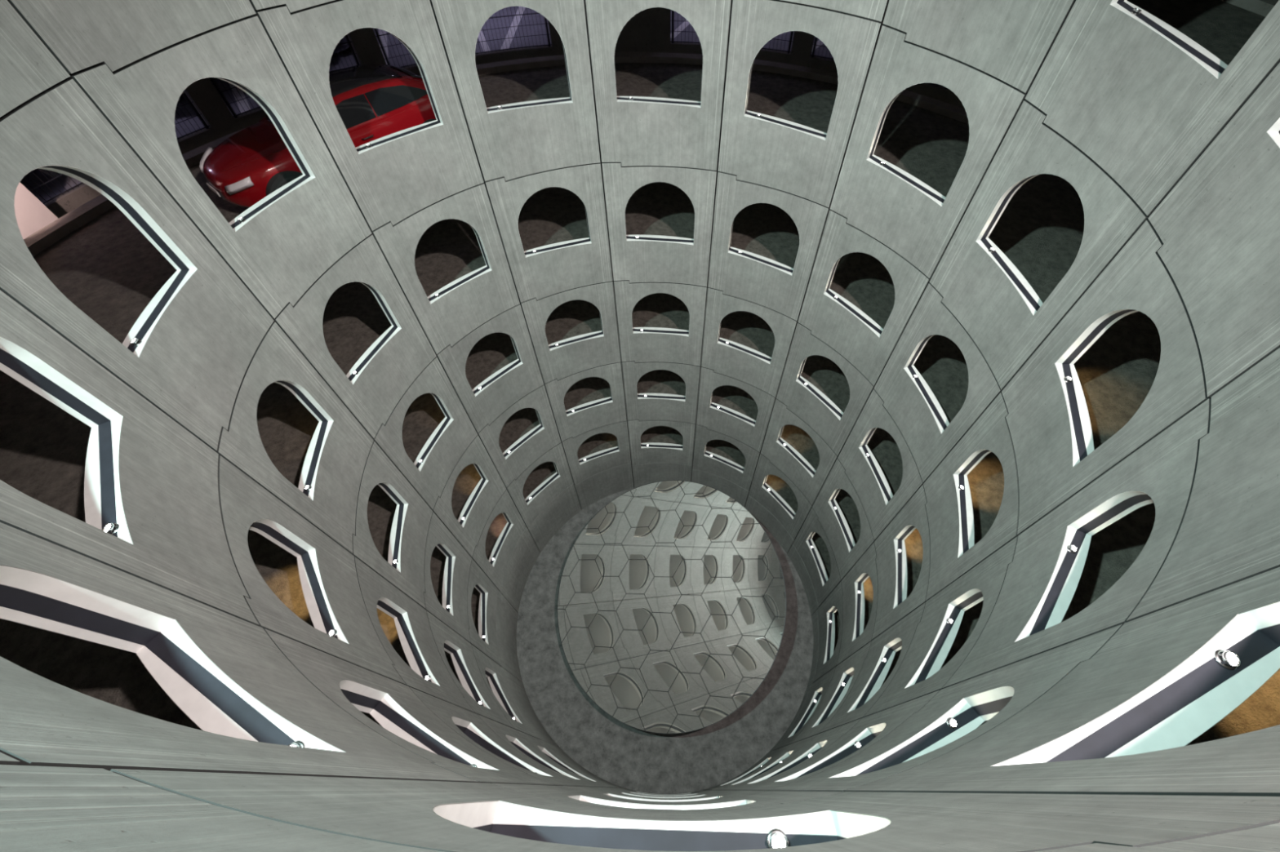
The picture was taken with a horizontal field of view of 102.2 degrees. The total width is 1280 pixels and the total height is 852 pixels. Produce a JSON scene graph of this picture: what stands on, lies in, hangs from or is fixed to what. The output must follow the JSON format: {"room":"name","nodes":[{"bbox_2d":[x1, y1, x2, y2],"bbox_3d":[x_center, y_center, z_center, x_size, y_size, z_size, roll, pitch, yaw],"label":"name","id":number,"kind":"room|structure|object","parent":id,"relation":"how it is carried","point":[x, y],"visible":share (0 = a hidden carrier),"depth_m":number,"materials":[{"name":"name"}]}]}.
{"room":"parking garage","nodes":[
{"label":"parking garage","id":0,"kind":"room"},
{"bbox_2d":[20,0,833,203],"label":"window","id":1,"kind":"structure","parent":0,"point":[684,34],"depth_m":13.02,"materials":[{"name":"glass"}]},
{"bbox_2d":[333,35,354,53],"bbox_3d":[-8.654,-9.942,12.551,4.068,1.439,2.180,34,63,24],"label":"mesh fence","id":2,"kind":"object","parent":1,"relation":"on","point":[344,40],"visible":0.06,"depth_m":12.12,"materials":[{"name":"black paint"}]},
{"bbox_2d":[14,1,964,239],"bbox_3d":[0.393,0.767,9.578,21.200,25.350,21.200,0,55,2],"label":"wall","id":3,"kind":"structure","parent":0,"point":[648,30],"depth_m":11.53,"materials":[{"name":"concrete"}]},
{"bbox_2d":[22,89,210,204],"bbox_3d":[-9.235,-5.266,8.560,0.150,1.985,3.237,19,58,16],"label":"mesh fence","id":4,"kind":"object","parent":3,"relation":"on","point":[184,94],"visible":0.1,"depth_m":9.68,"materials":[{"name":"grey metal"}]},
{"bbox_2d":[208,33,361,118],"bbox_3d":[-7.257,-7.596,10.293,0.126,1.976,2.912,38,64,25],"label":"mesh fence","id":5,"kind":"object","parent":3,"relation":"on","point":[212,80],"visible":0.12,"depth_m":10.43,"materials":[{"name":"grey metal"}]},
{"bbox_2d":[373,7,551,68],"bbox_3d":[-4.042,-9.370,11.607,3.931,2.029,0.208,-21,57,-12],"label":"mesh fence","id":6,"kind":"object","parent":3,"relation":"on","point":[544,18],"visible":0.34,"depth_m":12.21,"materials":[{"name":"grey metal"}]},
{"bbox_2d":[23,0,1279,257],"bbox_3d":[0.437,1.406,10.485,19.987,22.627,19.987,0,55,2],"label":"trim","id":7,"kind":"structure","parent":3,"relation":"attached to","point":[60,228],"depth_m":11.31,"materials":[{"name":"concrete"}]},
{"bbox_2d":[670,9,793,53],"bbox_3d":[2.208,-9.963,12.097,3.004,1.994,0.133,8,56,8],"label":"mesh fence","id":8,"kind":"object","parent":3,"relation":"on","point":[788,51],"visible":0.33,"depth_m":12.66,"materials":[{"name":"grey metal"}]},
{"bbox_2d":[776,425,819,477],"bbox_3d":[4.592,0.535,14.613,0.274,1.444,1.536,-33,60,-19],"label":"window","id":9,"kind":"structure","parent":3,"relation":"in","point":[791,450],"depth_m":15.15,"materials":[{"name":"white paint"}]},
{"bbox_2d":[787,687,822,737],"bbox_3d":[4.601,7.743,13.835,0.274,1.444,1.536,33,63,23],"label":"window","id":10,"kind":"structure","parent":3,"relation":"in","point":[817,695],"depth_m":14.42,"materials":[{"name":"white paint"}]},
{"bbox_2d":[805,531,827,586],"bbox_3d":[5.653,3.973,15.919,0.274,1.444,1.536,-11,55,-5],"label":"window","id":11,"kind":"structure","parent":3,"relation":"in","point":[824,577],"depth_m":16.47,"materials":[{"name":"white paint"}]},
{"bbox_2d":[795,355,846,420],"bbox_3d":[4.482,-1.083,12.316,0.274,1.444,1.536,-33,60,-19],"label":"window","id":12,"kind":"structure","parent":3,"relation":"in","point":[814,390],"depth_m":12.84,"materials":[{"name":"white paint"}]},
{"bbox_2d":[823,606,837,663],"bbox_3d":[5.616,5.959,14.809,0.274,1.444,1.536,10,56,10],"label":"window","id":13,"kind":"structure","parent":3,"relation":"in","point":[830,614],"depth_m":15.38,"materials":[{"name":"white paint"}]},
{"bbox_2d":[812,667,853,727],"bbox_3d":[4.491,6.125,11.539,0.274,1.444,1.536,33,63,23],"label":"window","id":14,"kind":"structure","parent":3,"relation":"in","point":[847,676],"depth_m":12.12,"materials":[{"name":"white paint"}]},
{"bbox_2d":[827,488,855,552],"bbox_3d":[5.543,2.356,13.623,0.274,1.444,1.536,-11,55,-5],"label":"window","id":15,"kind":"structure","parent":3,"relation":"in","point":[842,522],"depth_m":14.17,"materials":[{"name":"white paint"}]},
{"bbox_2d":[823,252,892,337],"bbox_3d":[4.372,-2.701,10.020,0.274,1.444,1.536,-33,60,-19],"label":"window","id":16,"kind":"structure","parent":3,"relation":"in","point":[865,319],"depth_m":10.54,"materials":[{"name":"white paint"}]},
{"bbox_2d":[852,573,869,641],"bbox_3d":[5.506,4.341,12.512,0.274,1.444,1.536,10,56,10],"label":"window","id":17,"kind":"structure","parent":3,"relation":"in","point":[859,584],"depth_m":13.07,"materials":[{"name":"white paint"}]},
{"bbox_2d":[847,637,902,712],"bbox_3d":[4.381,4.507,9.242,0.274,1.444,1.536,33,63,23],"label":"window","id":18,"kind":"structure","parent":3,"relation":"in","point":[876,680],"depth_m":9.80,"materials":[{"name":"white paint"}]},
{"bbox_2d":[858,427,893,505],"bbox_3d":[5.433,0.738,11.326,0.274,1.444,1.536,-11,55,-5],"label":"window","id":19,"kind":"structure","parent":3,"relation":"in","point":[886,493],"depth_m":11.87,"materials":[{"name":"white paint"}]},
{"bbox_2d":[810,35,946,88],"bbox_3d":[5.554,-8.887,11.398,3.284,2.013,0.152,25,60,19],"label":"mesh fence","id":20,"kind":"object","parent":3,"relation":"on","point":[815,38],"visible":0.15,"depth_m":12.39,"materials":[{"name":"grey metal"}]},
{"bbox_2d":[893,524,915,608],"bbox_3d":[5.396,2.724,10.216,0.274,1.444,1.536,10,56,10],"label":"window","id":21,"kind":"structure","parent":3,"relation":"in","point":[900,595],"depth_m":10.76,"materials":[{"name":"white paint"}]},
{"bbox_2d":[866,82,969,206],"bbox_3d":[4.262,-4.319,7.724,0.274,1.444,1.536,-33,60,-19],"label":"window","id":22,"kind":"structure","parent":3,"relation":"in","point":[936,197],"depth_m":8.22,"materials":[{"name":"white paint"}]},
{"bbox_2d":[903,334,949,434],"bbox_3d":[5.322,-0.880,9.030,0.274,1.444,1.536,-11,55,-5],"label":"window","id":23,"kind":"structure","parent":3,"relation":"in","point":[939,415],"depth_m":9.56,"materials":[{"name":"white paint"}]},
{"bbox_2d":[905,588,983,688],"bbox_3d":[4.271,2.890,6.946,0.274,1.444,1.536,33,63,23],"label":"window","id":24,"kind":"structure","parent":3,"relation":"in","point":[943,642],"depth_m":7.48,"materials":[{"name":"white paint"}]},
{"bbox_2d":[946,618,953,624],"bbox_3d":[4.592,2.885,7.637,0.088,0.043,0.088,33,63,23],"label":"spotlight","id":25,"kind":"object","parent":24,"relation":"on","point":[949,621],"visible":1,"depth_m":7.63,"materials":[{"name":"silver metal"}]},
{"bbox_2d":[953,448,993,558],"bbox_3d":[5.286,1.106,7.920,0.274,1.444,1.536,10,56,10],"label":"window","id":26,"kind":"structure","parent":3,"relation":"in","point":[965,508],"depth_m":8.46,"materials":[{"name":"white paint"}]},
{"bbox_2d":[958,485,964,490],"bbox_3d":[5.403,1.033,8.669,0.088,0.043,0.088,10,56,10],"label":"spotlight","id":27,"kind":"object","parent":26,"relation":"on","point":[960,487],"visible":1,"depth_m":8.66,"materials":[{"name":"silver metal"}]},
{"bbox_2d":[975,173,1082,315],"bbox_3d":[5.212,-2.498,6.734,0.274,1.444,1.536,-11,55,-5],"label":"window","id":28,"kind":"structure","parent":3,"relation":"in","point":[1033,302],"depth_m":7.24,"materials":[{"name":"white paint"}]},
{"bbox_2d":[987,247,995,253],"bbox_3d":[5.107,-2.560,7.486,0.088,0.043,0.088,-11,55,-5],"label":"spotlight","id":29,"kind":"object","parent":28,"relation":"on","point":[991,250],"visible":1,"depth_m":7.48,"materials":[{"name":"silver metal"}]},
{"bbox_2d":[1014,490,1153,642],"bbox_3d":[4.161,1.272,4.650,0.274,1.444,1.536,33,63,23],"label":"window","id":30,"kind":"structure","parent":3,"relation":"in","point":[1054,604],"depth_m":5.16,"materials":[{"name":"white paint"}]},
{"bbox_2d":[1066,545,1077,553],"bbox_3d":[4.482,1.268,5.341,0.088,0.043,0.088,33,63,23],"label":"spotlight","id":31,"kind":"object","parent":30,"relation":"on","point":[1072,548],"visible":1,"depth_m":5.33,"materials":[{"name":"silver metal"}]},
{"bbox_2d":[1054,308,1149,466],"bbox_3d":[5.176,-0.512,5.623,0.274,1.444,1.536,10,56,10],"label":"window","id":32,"kind":"structure","parent":3,"relation":"in","point":[1079,419],"depth_m":6.13,"materials":[{"name":"white paint"}]},
{"bbox_2d":[1063,375,1071,382],"bbox_3d":[5.293,-0.585,6.373,0.088,0.043,0.088,10,56,10],"label":"spotlight","id":33,"kind":"object","parent":32,"relation":"on","point":[1068,379],"visible":1,"depth_m":6.37,"materials":[{"name":"silver metal"}]},
{"bbox_2d":[0,0,1279,851],"bbox_3d":[0.302,-0.569,7.682,10.593,24.420,10.593,0,55,2],"label":"wall","id":34,"kind":"structure","parent":0,"point":[1173,166],"depth_m":5.91,"materials":[{"name":"concrete"}]},
{"bbox_2d":[0,337,132,544],"bbox_3d":[-3.871,0.044,3.187,0.274,1.444,1.536,-33,60,-19],"label":"window","id":35,"kind":"structure","parent":34,"relation":"in","point":[103,504],"depth_m":3.75,"materials":[{"name":"white paint"}]},
{"bbox_2d":[102,522,119,534],"bbox_3d":[-3.524,0.679,3.427,0.088,0.043,0.088,-33,60,-19],"label":"spotlight","id":36,"kind":"object","parent":35,"relation":"on","point":[110,528],"visible":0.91,"depth_m":3.42,"materials":[{"name":"silver metal"}]},
{"bbox_2d":[13,164,197,357],"bbox_3d":[-4.803,-1.503,4.566,0.274,1.444,1.536,-11,55,-5],"label":"window","id":37,"kind":"structure","parent":34,"relation":"in","point":[143,327],"depth_m":5.06,"materials":[{"name":"white paint"}]},
{"bbox_2d":[129,337,142,346],"bbox_3d":[-4.653,-0.779,4.752,0.088,0.043,0.088,-11,55,-5],"label":"spotlight","id":38,"kind":"object","parent":37,"relation":"on","point":[134,342],"visible":1,"depth_m":4.75,"materials":[{"name":"silver metal"}]},
{"bbox_2d":[0,565,342,751],"bbox_3d":[-2.140,1.069,2.130,1.536,1.444,0.274,21,59,17],"label":"window","id":39,"kind":"structure","parent":34,"relation":"in","point":[203,692],"depth_m":2.65,"materials":[{"name":"white paint"}]},
{"bbox_2d":[288,740,305,747],"bbox_3d":[-1.660,1.555,2.468,0.088,0.043,0.088,21,59,17],"label":"spotlight","id":40,"kind":"object","parent":39,"relation":"on","point":[298,744],"visible":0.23,"depth_m":2.49,"materials":[{"name":"silver metal"}]},
{"bbox_2d":[177,76,315,231],"bbox_3d":[-4.748,-3.231,6.043,0.274,1.444,1.536,10,56,10],"label":"window","id":41,"kind":"structure","parent":34,"relation":"in","point":[308,175],"depth_m":6.54,"materials":[{"name":"white paint"}]},
{"bbox_2d":[237,217,245,222],"bbox_3d":[-4.821,-2.496,6.232,0.088,0.043,0.088,10,56,10],"label":"spotlight","id":42,"kind":"object","parent":41,"relation":"on","point":[241,220],"visible":1,"depth_m":6.23,"materials":[{"name":"silver metal"}]},
{"bbox_2d":[248,519,348,644],"bbox_3d":[-3.761,1.661,5.483,0.274,1.444,1.536,-33,60,-19],"label":"window","id":43,"kind":"structure","parent":34,"relation":"in","point":[323,620],"depth_m":6.04,"materials":[{"name":"white paint"}]},
{"bbox_2d":[328,629,337,636],"bbox_3d":[-3.413,2.296,5.723,0.088,0.043,0.088,-33,60,-19],"label":"spotlight","id":44,"kind":"object","parent":43,"relation":"on","point":[333,633],"visible":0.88,"depth_m":5.72,"materials":[{"name":"silver metal"}]},
{"bbox_2d":[264,380,333,501],"bbox_3d":[-4.693,0.114,6.862,0.274,1.444,1.536,-11,55,-5],"label":"window","id":45,"kind":"structure","parent":34,"relation":"in","point":[308,473],"depth_m":7.43,"materials":[{"name":"white paint"}]},
{"bbox_2d":[304,484,311,490],"bbox_3d":[-4.543,0.838,7.048,0.088,0.043,0.088,-11,55,-5],"label":"spotlight","id":46,"kind":"object","parent":45,"relation":"on","point":[307,487],"visible":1,"depth_m":7.04,"materials":[{"name":"silver metal"}]},
{"bbox_2d":[333,281,401,384],"bbox_3d":[-4.638,-1.613,8.339,0.274,1.444,1.536,10,56,10],"label":"window","id":47,"kind":"structure","parent":34,"relation":"in","point":[379,344],"depth_m":8.89,"materials":[{"name":"white paint"}]},
{"bbox_2d":[352,370,358,375],"bbox_3d":[-4.711,-0.878,8.529,0.088,0.043,0.088,10,56,10],"label":"spotlight","id":48,"kind":"object","parent":47,"relation":"on","point":[354,373],"visible":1,"depth_m":8.53,"materials":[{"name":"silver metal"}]},
{"bbox_2d":[328,27,443,154],"bbox_3d":[-3.718,-4.790,7.335,0.274,1.444,1.536,33,63,23],"label":"window","id":49,"kind":"structure","parent":34,"relation":"in","point":[438,122],"depth_m":7.83,"materials":[{"name":"glass"}]},
{"bbox_2d":[365,143,371,148],"bbox_3d":[-3.994,-4.124,7.583,0.088,0.043,0.088,33,63,23],"label":"spotlight","id":50,"kind":"object","parent":49,"relation":"on","point":[368,145],"visible":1,"depth_m":7.58,"materials":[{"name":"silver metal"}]},
{"bbox_2d":[377,482,408,572],"bbox_3d":[-4.582,1.732,9.158,0.274,1.444,1.536,-11,55,-5],"label":"window","id":51,"kind":"structure","parent":34,"relation":"in","point":[394,548],"depth_m":9.74,"materials":[{"name":"white paint"}]},
{"bbox_2d":[377,597,439,685],"bbox_3d":[-3.651,3.279,7.779,0.274,1.444,1.536,-33,60,-19],"label":"window","id":52,"kind":"structure","parent":34,"relation":"in","point":[416,661],"depth_m":8.37,"materials":[{"name":"white paint"}]},
{"bbox_2d":[425,675,431,680],"bbox_3d":[-3.303,3.914,8.019,0.088,0.043,0.088,-33,60,-19],"label":"spotlight","id":53,"kind":"object","parent":52,"relation":"on","point":[428,677],"visible":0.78,"depth_m":8.02,"materials":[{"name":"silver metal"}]},
{"bbox_2d":[339,680,498,770],"bbox_3d":[-2.030,2.687,4.426,1.536,1.444,0.274,21,59,17],"label":"window","id":54,"kind":"structure","parent":34,"relation":"in","point":[392,717],"depth_m":5.02,"materials":[{"name":"white paint"}]},
{"bbox_2d":[413,392,453,471],"bbox_3d":[-4.528,0.005,10.636,0.274,1.444,1.536,10,56,10],"label":"window","id":55,"kind":"structure","parent":34,"relation":"in","point":[430,443],"depth_m":11.20,"materials":[{"name":"white paint"}]},
{"bbox_2d":[435,542,455,615],"bbox_3d":[-4.472,3.350,11.455,0.274,1.444,1.536,-11,55,-5],"label":"window","id":56,"kind":"structure","parent":34,"relation":"in","point":[450,560],"depth_m":12.05,"materials":[{"name":"white paint"}]},
{"bbox_2d":[418,218,491,304],"bbox_3d":[-3.608,-3.172,9.631,0.274,1.444,1.536,33,63,23],"label":"window","id":57,"kind":"structure","parent":34,"relation":"in","point":[456,283],"depth_m":10.16,"materials":[{"name":"white paint"}]},
{"bbox_2d":[444,640,490,709],"bbox_3d":[-3.541,4.897,10.076,0.274,1.444,1.536,-33,60,-19],"label":"window","id":58,"kind":"structure","parent":34,"relation":"in","point":[464,675],"depth_m":10.69,"materials":[{"name":"white paint"}]},
{"bbox_2d":[457,463,488,528],"bbox_3d":[-4.418,1.623,12.932,0.274,1.444,1.536,10,56,10],"label":"window","id":59,"kind":"structure","parent":34,"relation":"in","point":[476,492],"depth_m":13.51,"materials":[{"name":"white paint"}]},
{"bbox_2d":[474,583,488,644],"bbox_3d":[-4.362,4.968,13.751,0.274,1.444,1.536,-11,55,-5],"label":"window","id":60,"kind":"structure","parent":34,"relation":"in","point":[483,593],"depth_m":14.35,"materials":[{"name":"white paint"}]},
{"bbox_2d":[472,332,523,396],"bbox_3d":[-3.498,-1.554,11.928,0.274,1.444,1.536,33,63,23],"label":"window","id":61,"kind":"structure","parent":34,"relation":"in","point":[518,362],"depth_m":12.48,"materials":[{"name":"white paint"}]},
{"bbox_2d":[488,512,513,567],"bbox_3d":[-4.308,3.240,15.228,0.274,1.444,1.536,10,56,10],"label":"window","id":62,"kind":"structure","parent":34,"relation":"in","point":[507,528],"depth_m":15.80,"materials":[{"name":"white paint"}]},
{"bbox_2d":[451,716,551,776],"bbox_3d":[-1.919,4.304,6.723,1.536,1.444,0.274,21,59,17],"label":"window","id":63,"kind":"structure","parent":34,"relation":"in","point":[466,727],"depth_m":7.35,"materials":[{"name":"white paint"}]},
{"bbox_2d":[484,667,522,724],"bbox_3d":[-3.430,6.514,12.372,0.274,1.444,1.536,-33,60,-19],"label":"window","id":64,"kind":"structure","parent":34,"relation":"in","point":[491,675],"depth_m":13.01,"materials":[{"name":"white paint"}]},
{"bbox_2d":[502,408,544,459],"bbox_3d":[-3.388,0.063,14.224,0.274,1.444,1.536,33,63,23],"label":"window","id":65,"kind":"structure","parent":34,"relation":"in","point":[527,436],"depth_m":14.77,"materials":[{"name":"white paint"}]},
{"bbox_2d":[475,5,573,113],"bbox_3d":[-1.913,-5.834,8.241,1.536,1.444,0.274,-22,57,-12],"label":"window","id":66,"kind":"structure","parent":34,"relation":"in","point":[568,100],"depth_m":8.75,"materials":[{"name":"white paint"}]},
{"bbox_2d":[522,461,560,505],"bbox_3d":[-3.277,1.681,16.520,0.274,1.444,1.536,33,63,23],"label":"window","id":67,"kind":"structure","parent":34,"relation":"in","point":[538,490],"depth_m":17.07,"materials":[{"name":"white paint"}]},
{"bbox_2d":[505,734,578,779],"bbox_3d":[-1.809,5.922,9.019,1.536,1.444,0.274,21,59,17],"label":"window","id":68,"kind":"structure","parent":34,"relation":"in","point":[514,741],"depth_m":9.65,"materials":[{"name":"white paint"}]},
{"bbox_2d":[517,188,591,257],"bbox_3d":[-1.803,-4.216,10.537,1.536,1.444,0.274,-22,57,-12],"label":"window","id":69,"kind":"structure","parent":34,"relation":"in","point":[540,250],"depth_m":11.06,"materials":[{"name":"white paint"}]},
{"bbox_2d":[537,746,596,782],"bbox_3d":[-1.699,7.540,11.315,1.536,1.444,0.274,21,59,17],"label":"window","id":70,"kind":"structure","parent":34,"relation":"in","point":[544,750],"depth_m":11.95,"materials":[{"name":"white paint"}]},
{"bbox_2d":[547,299,604,351],"bbox_3d":[-1.693,-2.598,12.834,1.536,1.444,0.274,-22,57,-12],"label":"window","id":71,"kind":"structure","parent":34,"relation":"in","point":[597,334],"depth_m":13.37,"materials":[{"name":"white paint"}]},
{"bbox_2d":[563,383,613,416],"bbox_3d":[-1.583,-0.981,15.130,1.536,1.444,0.274,-22,57,-12],"label":"window","id":72,"kind":"structure","parent":34,"relation":"in","point":[607,400],"depth_m":15.67,"materials":[{"name":"white paint"}]},
{"bbox_2d":[578,437,619,465],"bbox_3d":[-1.473,0.637,17.426,1.536,1.444,0.274,-22,57,-12],"label":"window","id":73,"kind":"structure","parent":34,"relation":"in","point":[606,451],"depth_m":17.97,"materials":[{"name":"white paint"}]},
{"bbox_2d":[613,7,702,107],"bbox_3d":[0.310,-6.130,8.616,1.536,1.444,0.275,0,55,2],"label":"window","id":74,"kind":"structure","parent":34,"relation":"in","point":[620,99],"depth_m":9.14,"materials":[{"name":"white paint"}]},
{"bbox_2d":[624,182,694,245],"bbox_3d":[0.420,-4.513,10.912,1.536,1.444,0.275,0,55,2],"label":"window","id":75,"kind":"structure","parent":34,"relation":"in","point":[628,237],"depth_m":11.44,"materials":[{"name":"white paint"}]},
{"bbox_2d":[631,293,689,336],"bbox_3d":[0.530,-2.895,13.208,1.536,1.444,0.275,0,55,2],"label":"window","id":76,"kind":"structure","parent":34,"relation":"in","point":[635,330],"depth_m":13.74,"materials":[{"name":"white paint"}]},
{"bbox_2d":[636,371,685,401],"bbox_3d":[0.641,-1.277,15.505,1.536,1.444,0.275,0,55,2],"label":"window","id":77,"kind":"structure","parent":34,"relation":"in","point":[640,396],"depth_m":16.04,"materials":[{"name":"white paint"}]},
{"bbox_2d":[432,801,890,851],"bbox_3d":[0.051,1.421,1.677,1.536,1.444,0.275,0,55,2],"label":"window","id":78,"kind":"structure","parent":34,"relation":"in","point":[501,818],"depth_m":2.21,"materials":[{"name":"white paint"}]},
{"bbox_2d":[766,828,788,848],"bbox_3d":[0.574,1.727,2.140,0.088,0.043,0.088,0,55,3],"label":"spotlight","id":79,"kind":"object","parent":78,"relation":"on","point":[776,838],"visible":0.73,"depth_m":2.14,"materials":[{"name":"silver metal"}]},
{"bbox_2d":[640,437,683,450],"bbox_3d":[0.751,0.340,17.801,1.536,1.444,0.275,0,55,2],"label":"window","id":80,"kind":"structure","parent":34,"relation":"in","point":[651,445],"depth_m":18.33,"materials":[{"name":"white paint"}]},
{"bbox_2d":[568,795,755,809],"bbox_3d":[0.161,3.038,3.974,1.536,1.444,0.275,0,55,2],"label":"window","id":81,"kind":"structure","parent":34,"relation":"in","point":[583,798],"depth_m":4.54,"materials":[{"name":"white paint"}]},
{"bbox_2d":[620,792,705,798],"bbox_3d":[0.382,6.274,8.566,1.536,1.444,0.275,0,55,2],"label":"window","id":82,"kind":"structure","parent":34,"relation":"in","point":[620,793],"depth_m":9.14,"materials":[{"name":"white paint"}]},
{"bbox_2d":[629,791,697,796],"bbox_3d":[0.492,7.891,10.863,1.536,1.444,0.275,0,55,2],"label":"window","id":83,"kind":"structure","parent":34,"relation":"in","point":[629,792],"depth_m":11.43,"materials":[{"name":"white paint"}]},
{"bbox_2d":[604,793,722,801],"bbox_3d":[0.272,4.656,6.270,1.536,1.444,0.275,0,55,2],"label":"window","id":84,"kind":"structure","parent":34,"relation":"in","point":[608,794],"depth_m":6.84,"materials":[{"name":"white paint"}]},
{"bbox_2d":[703,444,746,473],"bbox_3d":[2.954,0.870,17.602,1.536,1.444,0.274,21,59,17],"label":"window","id":85,"kind":"structure","parent":34,"relation":"in","point":[708,454],"depth_m":18.14,"materials":[{"name":"white paint"}]},
{"bbox_2d":[709,386,758,426],"bbox_3d":[2.844,-0.747,15.305,1.536,1.444,0.274,21,59,17],"label":"window","id":86,"kind":"structure","parent":34,"relation":"in","point":[726,410],"depth_m":15.84,"materials":[{"name":"white paint"}]},
{"bbox_2d":[720,757,771,786],"bbox_3d":[2.813,9.034,13.280,1.536,1.444,0.274,-22,57,-12],"label":"window","id":87,"kind":"structure","parent":34,"relation":"in","point":[766,760],"depth_m":13.87,"materials":[{"name":"white paint"}]},
{"bbox_2d":[717,315,774,364],"bbox_3d":[2.734,-2.365,13.009,1.536,1.444,0.274,21,59,17],"label":"window","id":88,"kind":"structure","parent":34,"relation":"in","point":[737,346],"depth_m":13.54,"materials":[{"name":"white paint"}]},
{"bbox_2d":[730,750,793,785],"bbox_3d":[2.703,7.416,10.984,1.536,1.444,0.274,-22,57,-12],"label":"window","id":89,"kind":"structure","parent":34,"relation":"in","point":[786,755],"depth_m":11.56,"materials":[{"name":"white paint"}]},
{"bbox_2d":[728,203,799,275],"bbox_3d":[2.623,-3.983,10.713,1.536,1.444,0.274,21,59,17],"label":"window","id":90,"kind":"structure","parent":34,"relation":"in","point":[762,260],"depth_m":11.24,"materials":[{"name":"white paint"}]},
{"bbox_2d":[761,475,795,519],"bbox_3d":[4.703,2.152,16.909,0.274,1.444,1.536,-33,60,-19],"label":"window","id":91,"kind":"structure","parent":34,"relation":"in","point":[781,501],"depth_m":17.45,"materials":[{"name":"white paint"}]},
{"bbox_2d":[748,740,827,783],"bbox_3d":[2.593,5.798,8.687,1.536,1.444,0.274,-22,57,-12],"label":"window","id":92,"kind":"structure","parent":34,"relation":"in","point":[818,746],"depth_m":9.26,"materials":[{"name":"white paint"}]},
{"bbox_2d":[743,31,838,140],"bbox_3d":[2.513,-5.600,8.416,1.536,1.444,0.274,21,59,17],"label":"window","id":93,"kind":"structure","parent":34,"relation":"in","point":[799,127],"depth_m":8.93,"materials":[{"name":"white paint"}]},
{"bbox_2d":[774,723,885,782],"bbox_3d":[2.483,4.181,6.391,1.536,1.444,0.274,-22,57,-12],"label":"window","id":94,"kind":"structure","parent":34,"relation":"in","point":[870,733],"depth_m":6.96,"materials":[{"name":"white paint"}]},
{"bbox_2d":[853,741,861,748],"bbox_3d":[2.949,4.311,6.980,0.088,0.043,0.088,-22,57,-12],"label":"spotlight","id":95,"kind":"object","parent":94,"relation":"on","point":[857,744],"visible":1,"depth_m":6.97,"materials":[{"name":"silver metal"}]},
{"bbox_2d":[830,686,1014,777],"bbox_3d":[2.373,2.563,4.095,1.536,1.444,0.274,-22,57,-12],"label":"window","id":96,"kind":"structure","parent":34,"relation":"in","point":[972,711],"depth_m":4.64,"materials":[{"name":"white paint"}]},
{"bbox_2d":[946,717,957,728],"bbox_3d":[2.838,2.694,4.684,0.088,0.043,0.088,-22,57,-12],"label":"spotlight","id":97,"kind":"object","parent":96,"relation":"on","point":[952,723],"visible":1,"depth_m":4.68,"materials":[{"name":"silver metal"}]},
{"bbox_2d":[992,601,1279,766],"bbox_3d":[2.263,0.945,1.798,1.536,1.444,0.274,-22,57,-12],"label":"window","id":98,"kind":"structure","parent":34,"relation":"in","point":[1200,692],"depth_m":2.34,"materials":[{"name":"white paint"}]},
{"bbox_2d":[1214,649,1240,670],"bbox_3d":[2.728,1.076,2.387,0.088,0.043,0.088,-22,57,-12],"label":"spotlight","id":99,"kind":"object","parent":98,"relation":"on","point":[1228,660],"visible":1,"depth_m":2.38,"materials":[{"name":"silver metal"}]},
{"bbox_2d":[1110,0,1227,79],"bbox_3d":[5.102,-4.115,4.437,0.274,1.444,1.536,-11,55,-5],"label":"window","id":100,"kind":"structure","parent":34,"relation":"in","point":[1213,64],"depth_m":4.95,"materials":[{"name":"white paint"}]},
{"bbox_2d":[1130,8,1141,14],"bbox_3d":[4.997,-4.177,5.190,0.088,0.043,0.088,-11,55,-5],"label":"spotlight","id":101,"kind":"object","parent":100,"relation":"on","point":[1135,11],"visible":1,"depth_m":5.18,"materials":[{"name":"silver metal"}]},
{"bbox_2d":[1266,117,1279,147],"bbox_3d":[5.065,-2.129,3.327,0.274,1.444,1.536,10,56,10],"label":"window","id":102,"kind":"structure","parent":34,"relation":"in","point":[1274,131],"depth_m":4.19,"materials":[{"name":"white paint"}]},
{"bbox_2d":[0,0,1279,746],"bbox_3d":[0.443,1.504,10.624,19.520,22.689,19.520,0,55,2],"label":"floor","id":103,"kind":"structure","parent":0,"point":[107,268],"depth_m":9.88,"materials":[{"name":"concrete"}]},
{"bbox_2d":[199,64,436,207],"bbox_3d":[-5.228,-4.914,8.780,2.180,1.460,4.078,35,63,24],"label":"car","id":104,"kind":"object","parent":103,"relation":"on","point":[373,102],"visible":0.59,"depth_m":8.20,"materials":[{"name":"red paint"}]},
{"bbox_2d":[206,182,225,199],"bbox_3d":[-6.537,-3.658,7.993,0.500,0.100,0.090,35,60,24],"label":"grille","id":105,"kind":"object","parent":104,"relation":"attached to","point":[218,192],"depth_m":7.89,"materials":[{"name":"silver metal"}]},
{"bbox_2d":[516,485,813,794],"bbox_3d":[0.786,6.533,17.762,10.600,0.300,10.600,0,55,2],"label":"floor","id":106,"kind":"structure","parent":0,"point":[624,756],"depth_m":15.95,"materials":[{"name":"concrete"}]},
{"bbox_2d":[557,480,786,733],"bbox_3d":[0.720,5.420,16.186,6.952,3.561,7.284,0,55,2],"label":"mirror","id":107,"kind":"object","parent":106,"relation":"on","point":[672,597],"visible":1,"depth_m":15.57,"materials":[{"name":"silver mirror"}]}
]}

